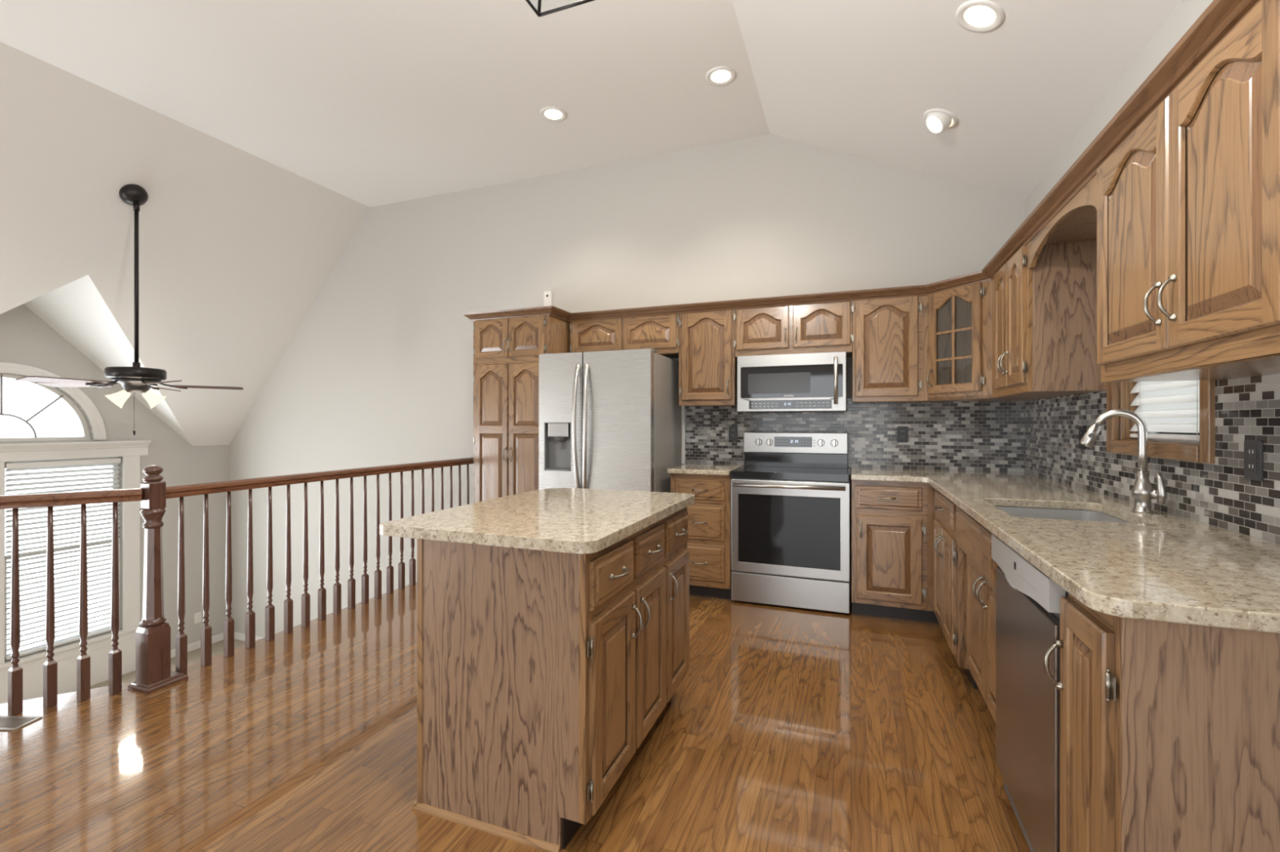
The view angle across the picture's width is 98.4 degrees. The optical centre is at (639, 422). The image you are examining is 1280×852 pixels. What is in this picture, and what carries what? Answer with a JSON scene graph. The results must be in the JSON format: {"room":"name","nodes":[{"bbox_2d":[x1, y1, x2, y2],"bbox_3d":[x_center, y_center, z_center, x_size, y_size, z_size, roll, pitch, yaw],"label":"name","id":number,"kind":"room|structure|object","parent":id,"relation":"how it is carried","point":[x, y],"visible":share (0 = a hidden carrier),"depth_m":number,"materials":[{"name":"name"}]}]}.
{"room":"kitchen","nodes":[
{"label":"kitchen","id":0,"kind":"room"},
{"bbox_2d":[23,275,192,445],"bbox_3d":[-4.950,-0.486,4.589,1.255,1.492,2.940,0,0,21],"label":"ceiling","id":1,"kind":"structure","parent":0,"point":[76,310],"depth_m":4.95,"materials":[{"name":"white paint"}]},
{"bbox_2d":[0,303,229,662],"bbox_3d":[-6.246,0.689,3.125,0.120,3.722,7.380,0,0,21],"label":"wall","id":2,"kind":"structure","parent":0,"point":[26,339],"depth_m":5.95,"materials":[{"name":"grey paint"}]},
{"bbox_2d":[0,362,106,441],"bbox_3d":[-5.564,-0.177,4.824,0.111,0.695,1.380,0,0,21],"label":"window","id":3,"kind":"structure","parent":2,"relation":"in","point":[95,418],"depth_m":5.18,"materials":[{"name":"white paint"}]},
{"bbox_2d":[4,457,119,661],"bbox_3d":[-5.456,1.215,5.221,0.060,1.753,0.840,0,0,21],"label":"window","id":4,"kind":"structure","parent":2,"relation":"in","point":[113,466],"depth_m":5.09,"materials":[{"name":"white paint"}]},
{"bbox_2d":[4,457,120,659],"bbox_3d":[-5.402,1.212,5.201,0.043,1.715,0.810,0,0,21],"label":"window blind","id":5,"kind":"object","parent":4,"relation":"attached to","point":[10,467],"visible":0.89,"depth_m":5.16,"materials":[{"name":"white paint"}]},
{"bbox_2d":[0,440,151,703],"bbox_3d":[-5.505,1.366,4.801,0.074,2.368,2.080,0,0,21],"label":"trim","id":6,"kind":"structure","parent":2,"relation":"attached to","point":[99,647],"depth_m":5.36,"materials":[{"name":"white paint"}]},
{"bbox_2d":[170,632,223,657],"bbox_3d":[-5.020,2.507,6.147,0.014,0.085,0.860,0,0,21],"label":"baseboard","id":7,"kind":"structure","parent":2,"relation":"attached to","point":[219,637],"depth_m":6.22,"materials":[{"name":"white paint"}]},
{"bbox_2d":[194,612,201,623],"bbox_3d":[-4.990,2.200,6.232,0.008,0.115,0.072,0,0,21],"label":"wall outlet","id":8,"kind":"object","parent":2,"relation":"attached to","point":[197,616],"visible":1,"depth_m":6.23,"materials":[{"name":"white plastic"}]},
{"bbox_2d":[90,639,244,688],"bbox_3d":[-2.463,2.600,1.680,7.980,0.100,7.380,0,0,21],"label":"floor","id":9,"kind":"structure","parent":0,"point":[217,648],"depth_m":5.98,"materials":[{"name":"brown wood"}]},
{"bbox_2d":[0,41,369,445],"bbox_3d":[-5.162,-1.035,2.711,2.200,2.590,7.380,0,0,21],"label":"ceiling","id":10,"kind":"structure","parent":0,"point":[237,247],"depth_m":4.61,"materials":[{"name":"white paint"}]},
{"bbox_2d":[15,183,243,435],"bbox_3d":[-3.834,-0.859,4.177,1.282,1.907,1.267,0,0,21],"label":"ceiling fan","id":11,"kind":"object","parent":10,"relation":"hanging from","point":[135,379],"visible":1,"depth_m":4.17,"materials":[{"name":"black metal"}]},
{"bbox_2d":[0,582,1031,851],"bbox_3d":[-1.160,1.370,1.182,5.190,0.260,7.380,0,0,21],"label":"floor","id":12,"kind":"structure","parent":0,"point":[786,729],"depth_m":2.04,"materials":[{"name":"brown wood"}]},
{"bbox_2d":[0,715,42,730],"bbox_3d":[-2.664,1.237,2.277,0.300,0.004,0.100,0,0,2],"label":"floor vent","id":13,"kind":"object","parent":12,"relation":"in","point":[6,722],"visible":1,"depth_m":2.29,"materials":[{"name":"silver metal"}]},
{"bbox_2d":[0,457,473,715],"bbox_3d":[-2.175,0.721,3.322,0.702,1.038,4.062,0,0,31],"label":"railing","id":14,"kind":"object","parent":12,"relation":"on","point":[153,673],"visible":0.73,"depth_m":2.71,"materials":[{"name":"brown wood"}]},
{"bbox_2d":[473,315,569,502],"bbox_3d":[-0.936,0.185,4.679,0.710,2.111,0.683,0,0,21],"label":"pantry cabinet","id":15,"kind":"object","parent":12,"relation":"on","point":[507,351],"visible":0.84,"depth_m":4.41,"materials":[{"name":"brown wood"}]},
{"bbox_2d":[411,506,688,851],"bbox_3d":[-0.233,0.801,2.144,0.672,0.877,1.051,0,0,21],"label":"kitchen island","id":16,"kind":"object","parent":12,"relation":"on","point":[541,675],"visible":0.94,"depth_m":1.69,"materials":[{"name":"brown wood"}]},
{"bbox_2d":[379,488,694,554],"bbox_3d":[-0.297,0.345,2.167,0.778,0.034,1.113,0,0,21],"label":"island countertop","id":17,"kind":"structure","parent":16,"relation":"on","point":[579,521],"depth_m":1.86,"materials":[{"name":"stone"}]},
{"bbox_2d":[538,347,681,493],"bbox_3d":[-0.220,0.353,4.283,0.888,1.750,0.815,0,0,21],"label":"refrigerator","id":18,"kind":"object","parent":12,"relation":"on","point":[608,420],"visible":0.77,"depth_m":3.96,"materials":[{"name":"grey metal"}]},
{"bbox_2d":[670,473,731,599],"bbox_3d":[0.517,0.802,4.143,0.432,0.877,0.648,0,0,21],"label":"base cabinet","id":19,"kind":"object","parent":12,"relation":"on","point":[709,517],"visible":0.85,"depth_m":3.86,"materials":[{"name":"brown wood"}]},
{"bbox_2d":[667,462,744,475],"bbox_3d":[0.513,0.345,4.144,0.444,0.034,0.633,0,0,21],"label":"countertop","id":20,"kind":"structure","parent":19,"relation":"on","point":[722,469],"depth_m":3.93,"materials":[{"name":"stone"}]},
{"bbox_2d":[730,431,850,613],"bbox_3d":[1.079,0.648,3.916,0.772,1.153,0.634,0,0,21],"label":"range","id":21,"kind":"object","parent":12,"relation":"on","point":[790,495],"visible":1,"depth_m":3.70,"materials":[{"name":"grey metal"}]},
{"bbox_2d":[730,466,850,481],"bbox_3d":[1.072,0.355,3.898,0.772,0.047,0.492,0,0,21],"label":"cooktop","id":22,"kind":"object","parent":21,"relation":"in","point":[744,473],"depth_m":3.74,"materials":[{"name":"black glass"}]},
{"bbox_2d":[851,480,938,623],"bbox_3d":[1.953,0.802,3.594,1.076,0.877,0.648,0,0,21],"label":"base cabinet","id":23,"kind":"object","parent":12,"relation":"on","point":[892,522],"visible":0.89,"depth_m":3.44,"materials":[{"name":"brown wood"}]},
{"bbox_2d":[933,488,978,689],"bbox_3d":[1.907,0.802,2.877,0.668,0.877,0.832,0,0,21],"label":"base cabinet","id":24,"kind":"object","parent":12,"relation":"on","point":[949,559],"visible":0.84,"depth_m":2.73,"materials":[{"name":"brown wood"}]},
{"bbox_2d":[955,506,999,723],"bbox_3d":[1.631,0.802,2.107,0.632,0.876,0.800,0,0,21],"label":"base cabinet","id":25,"kind":"object","parent":12,"relation":"on","point":[974,540],"visible":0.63,"depth_m":2.22,"materials":[{"name":"brown wood"}]},
{"bbox_2d":[991,533,1068,851],"bbox_3d":[1.357,0.804,1.468,0.614,0.872,0.572,0,0,21],"label":"dishwasher","id":26,"kind":"object","parent":12,"relation":"on","point":[1028,600],"visible":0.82,"depth_m":1.49,"materials":[{"name":"grey metal"}]},
{"bbox_2d":[1044,593,1279,851],"bbox_3d":[1.214,0.802,1.063,0.668,0.877,0.277,0,0,21],"label":"base cabinet","id":27,"kind":"object","parent":12,"relation":"on","point":[1170,732],"visible":0.82,"depth_m":1.01,"materials":[{"name":"brown wood"}]},
{"bbox_2d":[851,466,1279,633],"bbox_3d":[1.513,0.345,2.444,1.080,0.034,3.096,0,0,21],"label":"countertop","id":28,"kind":"structure","parent":27,"relation":"on","point":[1158,566],"depth_m":1.40,"materials":[{"name":"stone"}]},
{"bbox_2d":[995,506,1130,523],"bbox_3d":[1.591,0.452,2.098,0.475,0.177,0.585,0,0,21],"label":"sink","id":29,"kind":"object","parent":28,"relation":"in","point":[1032,513],"visible":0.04,"depth_m":2.31,"materials":[{"name":"grey metal"}]},
{"bbox_2d":[1079,408,1167,513],"bbox_3d":[1.802,0.138,2.065,0.247,0.379,0.066,0,0,44],"label":"faucet","id":30,"kind":"object","parent":28,"relation":"on","point":[1142,491],"visible":1,"depth_m":2.02,"materials":[{"name":"silver metal"}]},
{"bbox_2d":[0,0,1182,207],"bbox_3d":[-1.435,-1.910,1.287,5.780,0.840,7.380,0,0,21],"label":"ceiling","id":31,"kind":"structure","parent":0,"point":[371,103],"depth_m":3.35,"materials":[{"name":"white paint"}]},
{"bbox_2d":[539,106,566,122],"bbox_3d":[-0.631,-2.245,4.023,0.196,0.009,0.196,0,0,21],"label":"recessed light","id":32,"kind":"object","parent":31,"relation":"in","point":[554,114],"visible":1,"depth_m":4.02,"materials":[{"name":"white paint"}]},
{"bbox_2d":[525,0,595,17],"bbox_3d":[-0.179,-1.675,1.283,0.339,1.147,0.339,0,0,21],"label":"pendant lantern","id":33,"kind":"object","parent":31,"relation":"hanging from","point":[535,5],"visible":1,"depth_m":1.47,"materials":[{"name":"black metal"}]},
{"bbox_2d":[705,66,736,85],"bbox_3d":[0.524,-2.245,3.582,0.196,0.009,0.196,0,0,21],"label":"recessed light","id":34,"kind":"object","parent":31,"relation":"in","point":[722,75],"visible":1,"depth_m":3.58,"materials":[{"name":"white paint"}]},
{"bbox_2d":[923,108,958,133],"bbox_3d":[1.742,-1.752,3.198,0.179,0.135,0.196,0,0,21],"label":"recessed light","id":35,"kind":"object","parent":31,"relation":"in","point":[937,120],"visible":1,"depth_m":3.17,"materials":[{"name":"white paint"}]},
{"bbox_2d":[955,0,1004,32],"bbox_3d":[1.461,-1.746,2.373,0.179,0.085,0.196,0,0,21],"label":"recessed light","id":36,"kind":"object","parent":31,"relation":"in","point":[973,15],"visible":1,"depth_m":2.37,"materials":[{"name":"white paint"}]},
{"bbox_2d":[229,134,1025,637],"bbox_3d":[-1.124,0.150,5.183,7.980,4.800,0.120,0,0,21],"label":"wall","id":37,"kind":"structure","parent":0,"point":[378,371],"depth_m":5.20,"materials":[{"name":"grey paint"}]},
{"bbox_2d":[234,631,263,641],"bbox_3d":[-3.152,2.507,5.886,3.690,0.085,0.014,0,0,21],"label":"baseboard","id":38,"kind":"structure","parent":37,"relation":"attached to","point":[237,636],"depth_m":6.46,"materials":[{"name":"white paint"}]},
{"bbox_2d":[543,291,552,306],"bbox_3d":[-0.832,-1.073,4.988,0.075,0.227,0.036,0,0,21],"label":"wall sensor","id":39,"kind":"object","parent":37,"relation":"attached to","point":[548,295],"visible":0.74,"depth_m":4.98,"materials":[{"name":"white plastic"}]},
{"bbox_2d":[569,313,679,358],"bbox_3d":[-0.083,-0.703,4.532,0.939,0.337,0.348,0,0,21],"label":"upper cabinet","id":40,"kind":"object","parent":37,"relation":"attached to","point":[660,333],"visible":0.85,"depth_m":4.36,"materials":[{"name":"brown wood"}]},
{"bbox_2d":[681,405,684,464],"bbox_3d":[0.345,0.095,4.551,0.052,0.490,0.012,0,0,21],"label":"trim","id":41,"kind":"structure","parent":37,"relation":"attached to","point":[682,406],"depth_m":4.54,"materials":[{"name":"white paint"}]},
{"bbox_2d":[679,309,737,406],"bbox_3d":[0.546,-0.501,4.273,0.430,0.740,0.383,0,0,21],"label":"upper cabinet","id":42,"kind":"object","parent":37,"relation":"attached to","point":[708,362],"visible":0.93,"depth_m":4.13,"materials":[{"name":"brown wood"}]},
{"bbox_2d":[733,301,853,358],"bbox_3d":[1.125,-0.677,4.052,0.822,0.387,0.383,0,0,21],"label":"upper cabinet","id":43,"kind":"object","parent":37,"relation":"attached to","point":[823,327],"visible":0.91,"depth_m":3.90,"materials":[{"name":"brown wood"}]},
{"bbox_2d":[737,351,846,412],"bbox_3d":[1.106,-0.281,4.013,0.738,0.402,0.432,0,0,21],"label":"microwave","id":44,"kind":"object","parent":43,"relation":"attached to","point":[813,382],"visible":1,"depth_m":3.85,"materials":[{"name":"grey metal"}]},
{"bbox_2d":[684,398,1023,471],"bbox_3d":[1.473,0.080,4.122,2.354,0.520,0.008,0,0,21],"label":"tiled wall","id":45,"kind":"structure","parent":37,"relation":"attached to","point":[975,436],"depth_m":3.98,"materials":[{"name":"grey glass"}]},
{"bbox_2d":[728,426,737,440],"bbox_3d":[0.742,0.083,4.392,0.072,0.115,0.008,0,0,21],"label":"wall outlet","id":46,"kind":"object","parent":45,"relation":"attached to","point":[733,430],"visible":1,"depth_m":4.39,"materials":[{"name":"black plastic"}]},
{"bbox_2d":[897,426,908,442],"bbox_3d":[1.883,0.083,3.956,0.072,0.115,0.008,0,0,21],"label":"wall outlet","id":47,"kind":"object","parent":45,"relation":"attached to","point":[902,431],"visible":1,"depth_m":3.95,"materials":[{"name":"black plastic"}]},
{"bbox_2d":[900,429,905,433],"bbox_3d":[1.882,0.062,3.953,0.034,0.030,0.002,0,0,21],"label":"receptacle","id":48,"kind":"object","parent":47,"relation":"attached to","point":[902,431],"depth_m":3.95,"materials":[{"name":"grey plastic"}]},
{"bbox_2d":[900,435,905,439],"bbox_3d":[1.882,0.104,3.953,0.034,0.030,0.002,0,0,21],"label":"receptacle","id":49,"kind":"object","parent":47,"relation":"attached to","point":[902,437],"depth_m":3.95,"materials":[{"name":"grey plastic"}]},
{"bbox_2d":[852,295,928,403],"bbox_3d":[1.720,-0.507,3.825,0.464,0.727,0.383,0,0,21],"label":"upper cabinet","id":50,"kind":"object","parent":37,"relation":"attached to","point":[890,343],"visible":0.94,"depth_m":3.68,"materials":[{"name":"brown wood"}]},
{"bbox_2d":[924,280,1050,402],"bbox_3d":[2.174,-0.508,3.523,0.630,0.727,0.623,0,0,21],"label":"upper cabinet","id":51,"kind":"object","parent":37,"relation":"attached to","point":[960,318],"visible":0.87,"depth_m":3.41,"materials":[{"name":"brown wood"}]},
{"bbox_2d":[462,0,1261,321],"bbox_3d":[0.703,-0.864,3.394,2.177,0.057,5.075,0,0,-36],"label":"trim","id":52,"kind":"structure","parent":51,"relation":"attached to","point":[1220,17],"depth_m":2.01,"materials":[{"name":"brown wood"}]},
{"bbox_2d":[1025,0,1213,442],"bbox_3d":[1.321,0.530,0.234,0.120,4.040,7.380,0,0,21],"label":"wall","id":53,"kind":"structure","parent":0,"point":[1187,12],"depth_m":2.35,"materials":[{"name":"grey paint"}]},
{"bbox_2d":[991,239,1106,398],"bbox_3d":[2.055,-0.507,2.853,0.373,0.727,0.708,0,0,21],"label":"upper cabinet","id":54,"kind":"object","parent":53,"relation":"attached to","point":[1044,316],"visible":0.91,"depth_m":2.54,"materials":[{"name":"brown wood"}]},
{"bbox_2d":[1028,173,1097,269],"bbox_3d":[1.812,-0.792,2.138,0.318,0.155,0.796,0,0,21],"label":"valance","id":55,"kind":"object","parent":54,"relation":"attached to","point":[1077,221],"visible":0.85,"depth_m":2.28,"materials":[{"name":"brown wood"}]},
{"bbox_2d":[1023,373,1279,544],"bbox_3d":[1.991,0.065,2.168,0.008,0.550,3.272,0,0,21],"label":"tiled wall","id":56,"kind":"structure","parent":53,"relation":"attached to","point":[1218,494],"depth_m":1.83,"materials":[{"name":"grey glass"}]},
{"bbox_2d":[1078,426,1085,449],"bbox_3d":[2.208,0.075,2.759,0.008,0.115,0.072,0,0,21],"label":"wall outlet","id":57,"kind":"object","parent":56,"relation":"attached to","point":[1082,429],"visible":0.86,"depth_m":2.76,"materials":[{"name":"black plastic"}]},
{"bbox_2d":[1244,440,1263,481],"bbox_3d":[1.759,0.107,1.584,0.008,0.115,0.072,0,0,21],"label":"wall outlet","id":58,"kind":"object","parent":56,"relation":"attached to","point":[1253,449],"visible":1,"depth_m":1.58,"materials":[{"name":"grey plastic"}]},
{"bbox_2d":[1247,447,1256,458],"bbox_3d":[1.756,0.086,1.585,0.002,0.030,0.034,0,0,21],"label":"receptacle","id":59,"kind":"object","parent":58,"relation":"attached to","point":[1251,451],"depth_m":1.58,"materials":[{"name":"black plastic"}]},
{"bbox_2d":[1247,462,1256,473],"bbox_3d":[1.756,0.128,1.585,0.002,0.030,0.034,0,0,21],"label":"receptacle","id":60,"kind":"object","parent":58,"relation":"attached to","point":[1251,466],"depth_m":1.58,"materials":[{"name":"black plastic"}]},
{"bbox_2d":[1106,380,1214,463],"bbox_3d":[2.011,-0.340,2.091,0.145,0.945,0.757,0,0,21],"label":"window","id":61,"kind":"structure","parent":53,"relation":"in","point":[1202,451],"depth_m":2.06,"materials":[{"name":"brown wood"}]},
{"bbox_2d":[1129,380,1199,440],"bbox_3d":[2.011,-0.346,2.084,0.041,0.818,0.604,0,0,21],"label":"window blind","id":62,"kind":"object","parent":61,"relation":"attached to","point":[1166,406],"visible":0.16,"depth_m":2.10,"materials":[{"name":"white fabric"}]},
{"bbox_2d":[1097,0,1279,382],"bbox_3d":[1.485,-0.501,1.361,0.373,0.739,0.883,0,0,21],"label":"upper cabinet","id":63,"kind":"object","parent":53,"relation":"attached to","point":[1188,203],"visible":0.97,"depth_m":1.29,"materials":[{"name":"brown wood"}]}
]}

